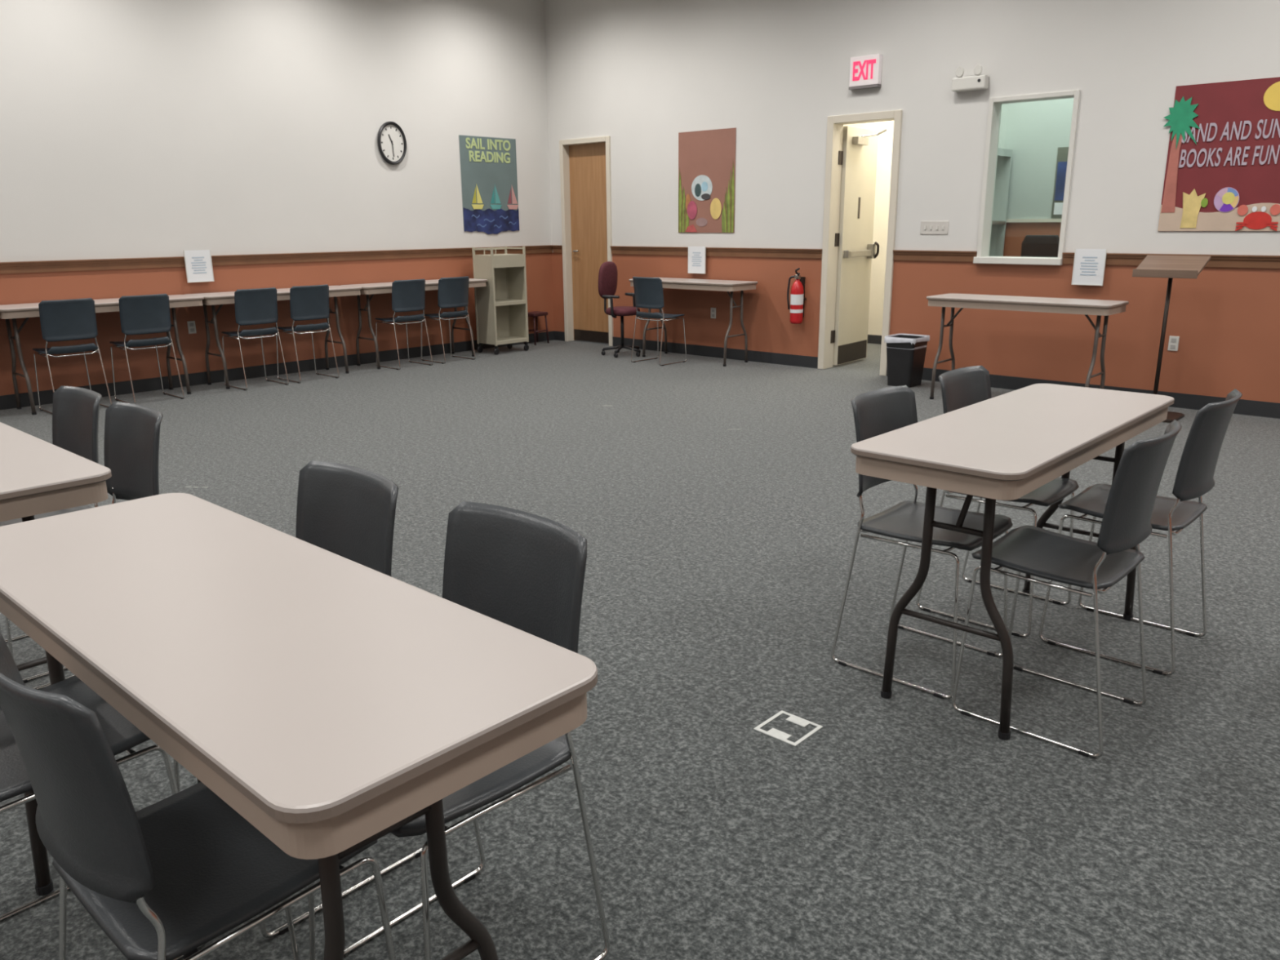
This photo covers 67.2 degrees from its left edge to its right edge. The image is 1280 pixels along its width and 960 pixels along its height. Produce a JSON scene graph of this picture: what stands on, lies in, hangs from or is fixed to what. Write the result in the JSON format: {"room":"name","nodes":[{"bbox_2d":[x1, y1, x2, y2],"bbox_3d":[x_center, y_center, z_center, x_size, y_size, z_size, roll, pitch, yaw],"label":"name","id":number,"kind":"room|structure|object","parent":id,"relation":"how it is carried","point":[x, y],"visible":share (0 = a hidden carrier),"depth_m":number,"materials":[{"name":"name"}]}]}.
{"room":"library meeting room","nodes":[
{"label":"library meeting room","id":0,"kind":"room"},
{"bbox_2d":[0,0,554,395],"bbox_3d":[-4.411,-2.359,6.766,0.140,3.660,10.340,13,20,41],"label":"wall","id":1,"kind":"structure","parent":0,"point":[129,128],"depth_m":7.95,"materials":[{"name":"white paint"}]},
{"bbox_2d":[186,320,196,333],"bbox_3d":[-3.638,-1.240,7.818,0.008,0.100,0.062,13,20,41],"label":"wall outlet","id":2,"kind":"object","parent":1,"relation":"attached to","point":[191,324],"visible":1,"depth_m":7.81,"materials":[{"name":"white plastic"}]},
{"bbox_2d":[183,249,213,282],"bbox_3d":[-3.548,-1.720,7.748,0.008,0.251,0.213,13,20,41],"label":"paper sign","id":3,"kind":"object","parent":1,"relation":"attached to","point":[198,263],"visible":1,"depth_m":7.75,"materials":[{"name":"white paper"}]},
{"bbox_2d":[191,257,206,273],"bbox_3d":[-3.547,-1.727,7.745,0.001,0.129,0.120,13,20,41],"label":"print","id":4,"kind":"object","parent":3,"relation":"attached to","point":[198,264],"depth_m":7.75},
{"bbox_2d":[0,244,552,274],"bbox_3d":[-4.389,-1.520,6.879,0.030,0.080,10.200,13,20,41],"label":"trim","id":5,"kind":"structure","parent":1,"relation":"attached to","point":[20,267],"depth_m":8.06,"materials":[{"name":"brown wood"}]},
{"bbox_2d":[0,330,554,409],"bbox_3d":[-4.392,-0.612,7.125,0.010,0.100,10.190,13,20,41],"label":"baseboard","id":6,"kind":"structure","parent":1,"relation":"attached to","point":[6,402],"depth_m":8.27,"materials":[{"name":"rubber"}]},
{"bbox_2d":[377,121,406,164],"bbox_3d":[-2.279,-3.098,8.856,0.036,0.376,0.300,13,20,41],"label":"wall clock","id":7,"kind":"object","parent":1,"relation":"attached to","point":[391,139],"visible":1,"depth_m":8.85,"materials":[{"name":"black plastic"}]},
{"bbox_2d":[458,134,519,234],"bbox_3d":[-1.517,-2.980,9.768,0.010,0.943,0.720,13,20,41],"label":"poster","id":8,"kind":"object","parent":1,"relation":"attached to","point":[488,165],"visible":1,"depth_m":9.75,"materials":[{"name":"teal paper"}]},
{"bbox_2d":[0,339,1279,959],"bbox_3d":[0.165,0.200,4.380,11.200,0.120,12.700,13,20,41],"label":"floor","id":9,"kind":"structure","parent":0,"point":[904,827],"depth_m":2.63,"materials":[{"name":"grey carpet"}]},
{"bbox_2d":[0,386,102,683],"bbox_3d":[-1.806,0.144,2.900,0.366,0.788,0.404,13,20,41],"label":"chair","id":10,"kind":"object","parent":9,"relation":"on","point":[75,410],"visible":0.27,"depth_m":2.98,"materials":[{"name":"plastic"}]},
{"bbox_2d":[0,422,111,671],"bbox_3d":[-1.779,0.272,2.518,1.254,0.737,0.428,13,20,41],"label":"folding table","id":11,"kind":"object","parent":9,"relation":"on","point":[37,476],"visible":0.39,"depth_m":2.15,"materials":[{"name":"beige plastic"}]},
{"bbox_2d":[32,297,111,413],"bbox_3d":[-4.041,-0.885,6.802,0.404,0.788,0.366,13,20,41],"label":"chair","id":12,"kind":"object","parent":9,"relation":"on","point":[60,320],"visible":0.92,"depth_m":6.64,"materials":[{"name":"blue plastic"}]},
{"bbox_2d":[4,401,163,689],"bbox_3d":[-1.484,0.217,2.616,0.366,0.788,0.404,13,20,41],"label":"chair","id":13,"kind":"object","parent":9,"relation":"on","point":[131,431],"visible":0.22,"depth_m":2.71,"materials":[{"name":"plastic"}]},
{"bbox_2d":[0,294,204,414],"bbox_3d":[-3.969,-0.956,7.163,0.440,0.737,1.385,13,20,41],"label":"folding table","id":14,"kind":"object","parent":9,"relation":"on","point":[7,312],"visible":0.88,"depth_m":6.88,"materials":[{"name":"beige plastic"}]},
{"bbox_2d":[0,675,206,959],"bbox_3d":[-1.054,0.476,1.638,0.366,0.788,0.404,13,20,41],"label":"chair","id":15,"kind":"object","parent":9,"relation":"on","point":[122,735],"visible":0.34,"depth_m":1.65,"materials":[{"name":"plastic"}]},
{"bbox_2d":[109,293,184,404],"bbox_3d":[-3.697,-0.985,7.166,0.404,0.788,0.366,13,20,41],"label":"chair","id":16,"kind":"object","parent":9,"relation":"on","point":[146,313],"visible":0.98,"depth_m":7.01,"materials":[{"name":"blue plastic"}]},
{"bbox_2d":[184,486,208,488],"bbox_3d":[-2.226,0.036,4.832,0.120,0.002,0.024,2,15,8],"label":"scrap","id":17,"kind":"object","parent":9,"relation":"on","point":[184,486],"visible":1,"depth_m":4.83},
{"bbox_2d":[0,631,395,959],"bbox_3d":[-0.611,0.552,1.342,0.366,0.788,0.404,13,20,41],"label":"chair","id":18,"kind":"object","parent":9,"relation":"on","point":[164,879],"visible":0.82,"depth_m":1.20,"materials":[{"name":"plastic"}]},
{"bbox_2d":[221,287,288,390],"bbox_3d":[-3.128,-1.151,7.768,0.404,0.788,0.366,13,20,41],"label":"chair","id":19,"kind":"object","parent":9,"relation":"on","point":[260,305],"visible":0.99,"depth_m":7.61,"materials":[{"name":"blue plastic"}]},
{"bbox_2d":[185,285,361,389],"bbox_3d":[-3.036,-1.228,8.150,0.440,0.737,1.385,13,20,41],"label":"folding table","id":20,"kind":"object","parent":9,"relation":"on","point":[211,299],"visible":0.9,"depth_m":7.86,"materials":[{"name":"beige plastic"}]},
{"bbox_2d":[173,460,422,937],"bbox_3d":[-0.688,0.397,1.920,0.366,0.788,0.404,13,20,41],"label":"chair","id":21,"kind":"object","parent":9,"relation":"on","point":[348,512],"visible":0.16,"depth_m":1.98,"materials":[{"name":"plastic"}]},
{"bbox_2d":[0,493,597,959],"bbox_3d":[-0.636,0.524,1.545,1.254,0.737,0.428,13,20,41],"label":"folding table","id":22,"kind":"object","parent":9,"relation":"on","point":[335,703],"visible":0.86,"depth_m":1.23,"materials":[{"name":"beige plastic"}]},
{"bbox_2d":[275,284,339,383],"bbox_3d":[-2.818,-1.242,8.095,0.404,0.788,0.366,13,20,41],"label":"chair","id":23,"kind":"object","parent":9,"relation":"on","point":[306,302],"visible":0.99,"depth_m":7.93,"materials":[{"name":"blue plastic"}]},
{"bbox_2d":[375,279,432,369],"bbox_3d":[-2.168,-1.432,8.783,0.404,0.788,0.366,13,20,41],"label":"chair","id":24,"kind":"object","parent":9,"relation":"on","point":[407,295],"visible":0.97,"depth_m":8.62,"materials":[{"name":"blue plastic"}]},
{"bbox_2d":[340,278,487,368],"bbox_3d":[-2.096,-1.503,9.144,0.440,0.737,1.385,13,20,41],"label":"folding table","id":25,"kind":"object","parent":9,"relation":"on","point":[367,289],"visible":0.71,"depth_m":8.76,"materials":[{"name":"beige plastic"}]},
{"bbox_2d":[421,275,475,364],"bbox_3d":[-1.835,-1.529,9.135,0.404,0.788,0.366,13,20,41],"label":"chair","id":26,"kind":"object","parent":9,"relation":"on","point":[453,292],"visible":0.97,"depth_m":8.97,"materials":[{"name":"blue plastic"}]},
{"bbox_2d":[307,501,609,959],"bbox_3d":[-0.311,0.477,1.612,0.366,0.788,0.404,13,20,41],"label":"chair","id":27,"kind":"object","parent":9,"relation":"on","point":[525,571],"visible":0.41,"depth_m":1.64,"materials":[{"name":"plastic"}]},
{"bbox_2d":[471,246,528,355],"bbox_3d":[-1.395,-1.810,9.681,0.300,1.040,0.454,13,20,41],"label":"cart","id":28,"kind":"object","parent":9,"relation":"on","point":[501,305],"visible":1,"depth_m":9.68,"materials":[{"name":"beige metal"}]},
{"bbox_2d":[480,253,524,267],"bbox_3d":[-1.395,-2.181,9.578,0.286,0.120,0.406,13,20,41],"label":"shelf","id":29,"kind":"object","parent":28,"relation":"attached to","point":[492,260],"depth_m":9.44,"materials":[{"name":"beige metal"}]},
{"bbox_2d":[495,298,525,306],"bbox_3d":[-1.392,-1.785,9.684,0.286,0.034,0.406,13,20,41],"label":"shelf","id":30,"kind":"object","parent":28,"relation":"attached to","point":[499,302],"depth_m":9.68,"materials":[{"name":"beige metal"}]},
{"bbox_2d":[497,336,527,345],"bbox_3d":[-1.389,-1.418,9.783,0.286,0.034,0.406,13,20,41],"label":"shelf","id":31,"kind":"object","parent":28,"relation":"attached to","point":[500,340],"depth_m":9.75,"materials":[{"name":"beige metal"}]},
{"bbox_2d":[523,311,549,345],"bbox_3d":[-1.126,-1.643,10.413,0.180,0.336,0.230,10,19,35],"label":"stool","id":32,"kind":"object","parent":9,"relation":"on","point":[536,313],"visible":0.74,"depth_m":10.38,"materials":[{"name":"red wood"}]},
{"bbox_2d":[598,261,640,357],"bbox_3d":[-0.178,-1.665,9.373,0.433,0.899,0.386,10,18,35],"label":"chair","id":33,"kind":"object","parent":9,"relation":"on","point":[607,274],"visible":0.98,"depth_m":9.35,"materials":[{"name":"red fabric"}]},
{"bbox_2d":[631,276,686,365],"bbox_3d":[0.168,-1.479,8.885,0.366,0.788,0.404,13,20,41],"label":"chair","id":34,"kind":"object","parent":9,"relation":"on","point":[648,291],"visible":1,"depth_m":8.72,"materials":[{"name":"blue plastic"}]},
{"bbox_2d":[629,277,757,366],"bbox_3d":[0.484,-1.506,9.076,1.254,0.737,0.428,13,20,41],"label":"folding table","id":35,"kind":"object","parent":9,"relation":"on","point":[727,286],"visible":0.85,"depth_m":8.73,"materials":[{"name":"beige plastic"}]},
{"bbox_2d":[753,710,822,746],"bbox_3d":[0.384,0.641,2.494,0.128,0.002,0.128,13,20,41],"label":"tape mark","id":36,"kind":"object","parent":9,"relation":"on","point":[773,732],"visible":1,"depth_m":2.48,"materials":[{"name":"white plastic"}]},
{"bbox_2d":[884,333,929,387],"bbox_3d":[2.097,-0.943,7.600,0.269,0.388,0.284,13,20,41],"label":"waste bin","id":37,"kind":"object","parent":9,"relation":"on","point":[905,353],"visible":1,"depth_m":7.52,"materials":[{"name":"black plastic"}]},
{"bbox_2d":[831,385,1012,698],"bbox_3d":[0.820,0.154,2.779,0.404,0.788,0.366,13,20,41],"label":"chair","id":38,"kind":"object","parent":9,"relation":"on","point":[880,411],"visible":0.77,"depth_m":2.78,"materials":[{"name":"plastic"}]},
{"bbox_2d":[915,365,1079,637],"bbox_3d":[1.184,0.048,3.164,0.404,0.788,0.366,13,20,41],"label":"chair","id":39,"kind":"object","parent":9,"relation":"on","point":[962,387],"visible":0.43,"depth_m":3.16,"materials":[{"name":"plastic"}]},
{"bbox_2d":[989,147,1012,256],"bbox_3d":[3.128,-2.020,8.742,0.200,1.860,0.340,13,20,41],"label":"storage shelf","id":40,"kind":"object","parent":9,"relation":"on","point":[1004,156],"visible":0.13,"depth_m":8.69,"materials":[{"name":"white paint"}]},
{"bbox_2d":[850,383,1173,740],"bbox_3d":[1.078,0.186,2.749,0.428,0.737,1.254,13,20,41],"label":"folding table","id":41,"kind":"object","parent":9,"relation":"on","point":[1009,446],"visible":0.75,"depth_m":2.44,"materials":[{"name":"beige plastic"}]},
{"bbox_2d":[926,293,1128,399],"bbox_3d":[2.635,-0.888,6.706,1.254,0.737,0.428,13,20,41],"label":"folding table","id":42,"kind":"object","parent":9,"relation":"on","point":[1100,308],"visible":0.93,"depth_m":6.47,"materials":[{"name":"beige plastic"}]},
{"bbox_2d":[1020,235,1059,257],"bbox_3d":[3.365,-1.523,8.291,0.458,1.130,0.505,13,20,41],"label":"office chair","id":43,"kind":"object","parent":9,"relation":"on","point":[1033,246],"visible":0.2,"depth_m":8.28,"materials":[{"name":"black plastic"}]},
{"bbox_2d":[951,419,1182,757],"bbox_3d":[1.099,0.234,2.474,0.404,0.788,0.366,13,20,41],"label":"chair","id":44,"kind":"object","parent":9,"relation":"on","point":[1032,550],"visible":0.98,"depth_m":2.36,"materials":[{"name":"plastic"}]},
{"bbox_2d":[1038,388,1242,675],"bbox_3d":[1.506,0.118,2.893,0.404,0.788,0.366,13,20,41],"label":"chair","id":45,"kind":"object","parent":9,"relation":"on","point":[1194,478],"visible":0.85,"depth_m":2.73,"materials":[{"name":"plastic"}]},
{"bbox_2d":[1132,255,1210,422],"bbox_3d":[3.372,-0.915,6.215,0.370,1.032,0.307,13,20,41],"label":"lectern","id":46,"kind":"object","parent":9,"relation":"on","point":[1171,267],"visible":0.73,"depth_m":6.11,"materials":[{"name":"brown wood"}]},
{"bbox_2d":[544,0,1279,403],"bbox_3d":[2.993,-2.455,6.897,10.600,3.660,0.140,13,20,41],"label":"wall","id":47,"kind":"structure","parent":0,"point":[639,74],"depth_m":7.49,"materials":[{"name":"white paint"}]},
{"bbox_2d":[551,244,562,253],"bbox_3d":[-0.894,-2.504,10.440,0.155,0.080,0.030,13,20,41],"label":"trim","id":48,"kind":"structure","parent":47,"relation":"attached to","point":[556,248],"depth_m":10.44,"materials":[{"name":"brown wood"}]},
{"bbox_2d":[559,135,613,346],"bbox_3d":[-0.517,-2.502,10.188,0.727,2.100,0.162,13,20,41],"label":"door","id":49,"kind":"structure","parent":47,"relation":"in","point":[585,182],"depth_m":10.22,"materials":[{"name":"brown wood"}]},
{"bbox_2d":[688,246,706,273],"bbox_3d":[0.540,-2.094,9.168,0.213,0.251,0.008,13,20,41],"label":"paper sign","id":50,"kind":"object","parent":47,"relation":"attached to","point":[696,255],"visible":1,"depth_m":9.16,"materials":[{"name":"white paper"}]},
{"bbox_2d":[691,252,702,266],"bbox_3d":[0.539,-2.101,9.165,0.120,0.129,0.001,13,20,41],"label":"print","id":51,"kind":"object","parent":50,"relation":"attached to","point":[696,257],"depth_m":9.16},
{"bbox_2d":[678,127,736,232],"bbox_3d":[0.613,-2.769,8.954,0.670,0.912,0.010,13,20,41],"label":"poster","id":52,"kind":"object","parent":47,"relation":"attached to","point":[706,158],"visible":1,"depth_m":8.94,"materials":[{"name":"red paper"}]},
{"bbox_2d":[711,307,715,318],"bbox_3d":[0.700,-1.594,9.198,0.062,0.100,0.008,13,20,41],"label":"wall outlet","id":53,"kind":"object","parent":47,"relation":"attached to","point":[713,309],"visible":1,"depth_m":9.19,"materials":[{"name":"white plastic"}]},
{"bbox_2d":[609,245,822,258],"bbox_3d":[0.634,-2.155,9.091,2.518,0.080,0.030,13,20,41],"label":"trim","id":54,"kind":"structure","parent":47,"relation":"attached to","point":[664,251],"depth_m":8.91,"materials":[{"name":"brown wood"}]},
{"bbox_2d":[786,267,806,324],"bbox_3d":[1.369,-1.621,8.465,0.148,0.482,0.141,13,20,41],"label":"fire extinguisher","id":55,"kind":"object","parent":47,"relation":"attached to","point":[797,298],"visible":1,"depth_m":8.43,"materials":[{"name":"red metal"}]},
{"bbox_2d":[817,109,902,376],"bbox_3d":[2.068,-2.018,8.306,0.668,2.100,0.774,13,20,41],"label":"door","id":56,"kind":"structure","parent":47,"relation":"in","point":[848,248],"depth_m":8.35,"materials":[{"name":"beige paint"}]},
{"bbox_2d":[848,53,882,90],"bbox_3d":[1.796,-3.249,7.673,0.264,0.240,0.055,13,20,41],"label":"exit sign","id":57,"kind":"object","parent":47,"relation":"attached to","point":[865,71],"visible":1,"depth_m":7.65,"materials":[{"name":"grey plastic"}]},
{"bbox_2d":[554,330,1279,418],"bbox_3d":[2.960,-0.721,7.301,10.590,0.100,0.010,13,20,41],"label":"baseboard","id":58,"kind":"structure","parent":47,"relation":"attached to","point":[1248,407],"depth_m":7.50,"materials":[{"name":"rubber"}]},
{"bbox_2d":[920,221,948,234],"bbox_3d":[2.314,-1.981,7.562,0.230,0.094,0.013,13,20,41],"label":"light switch","id":59,"kind":"object","parent":47,"relation":"attached to","point":[926,227],"visible":1,"depth_m":7.56,"materials":[{"name":"white plastic"}]},
{"bbox_2d":[893,249,977,262],"bbox_3d":[2.319,-1.770,7.604,0.697,0.080,0.030,13,20,41],"label":"trim","id":60,"kind":"structure","parent":47,"relation":"attached to","point":[899,255],"depth_m":7.59,"materials":[{"name":"brown wood"}]},
{"bbox_2d":[951,63,989,92],"bbox_3d":[2.442,-2.973,7.120,0.260,0.172,0.080,13,20,41],"label":"emergency light","id":61,"kind":"object","parent":47,"relation":"attached to","point":[961,83],"visible":1,"depth_m":7.09,"materials":[{"name":"white plastic"}]},
{"bbox_2d":[973,89,1080,265],"bbox_3d":[2.848,-2.195,7.074,0.653,1.188,0.185,13,20,41],"label":"window","id":62,"kind":"structure","parent":47,"relation":"in","point":[983,256],"depth_m":7.13,"materials":[{"name":"white paint"}]},
{"bbox_2d":[1071,248,1106,285],"bbox_3d":[3.184,-1.509,6.829,0.213,0.251,0.008,13,20,41],"label":"paper sign","id":63,"kind":"object","parent":47,"relation":"attached to","point":[1089,264],"visible":1,"depth_m":6.83,"materials":[{"name":"white paper"}]},
{"bbox_2d":[1080,256,1097,275],"bbox_3d":[3.183,-1.516,6.826,0.120,0.129,0.001,13,20,41],"label":"print","id":64,"kind":"object","parent":63,"relation":"attached to","point":[1088,264],"depth_m":6.83},
{"bbox_2d":[1062,252,1279,268],"bbox_3d":[4.956,-1.167,5.276,5.150,0.080,0.030,13,20,41],"label":"trim","id":65,"kind":"structure","parent":47,"relation":"attached to","point":[1112,259],"depth_m":6.31,"materials":[{"name":"brown wood"}]},
{"bbox_2d":[1167,335,1179,351],"bbox_3d":[3.651,-0.934,6.590,0.062,0.100,0.008,13,20,41],"label":"wall outlet","id":66,"kind":"object","parent":47,"relation":"attached to","point":[1173,344],"visible":1,"depth_m":6.59,"materials":[{"name":"white plastic"}]},
{"bbox_2d":[1157,76,1279,231],"bbox_3d":[3.977,-2.017,5.977,1.398,0.917,0.014,13,20,41],"label":"poster","id":67,"kind":"object","parent":47,"relation":"attached to","point":[1222,173],"visible":1,"depth_m":6.18,"materials":[{"name":"red paper"}]},
{"bbox_2d":[843,97,1073,335],"bbox_3d":[2.929,-2.647,8.308,4.200,3.300,1.860,13,20,41],"label":"wall","id":68,"kind":"structure","parent":0,"point":[1034,131],"depth_m":8.58,"materials":[{"name":"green paint"}]},
{"bbox_2d":[866,334,881,344],"bbox_3d":[2.691,-1.443,10.021,1.820,0.090,0.015,13,20,41],"label":"baseboard","id":69,"kind":"structure","parent":68,"relation":"attached to","point":[872,339],"depth_m":10.19,"materials":[{"name":"rubber"}]},
{"bbox_2d":[1005,218,1061,222],"bbox_3d":[3.970,-2.205,8.172,2.135,0.030,0.025,13,20,41],"label":"trim","id":70,"kind":"structure","parent":68,"relation":"attached to","point":[1008,220],"depth_m":8.58,"materials":[{"name":"white wood"}]},
{"bbox_2d":[1050,146,1068,217],"bbox_3d":[3.800,-2.549,8.243,0.495,0.590,0.012,13,20,41],"label":"poster","id":71,"kind":"object","parent":68,"relation":"attached to","point":[1063,152],"visible":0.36,"depth_m":8.37,"materials":[{"name":"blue paper"}]},
{"bbox_2d":[1053,161,1067,200],"bbox_3d":[3.792,-2.564,8.242,0.450,0.320,0.004,13,20,41],"label":"picture","id":72,"kind":"object","parent":71,"relation":"on","point":[1061,166],"depth_m":8.37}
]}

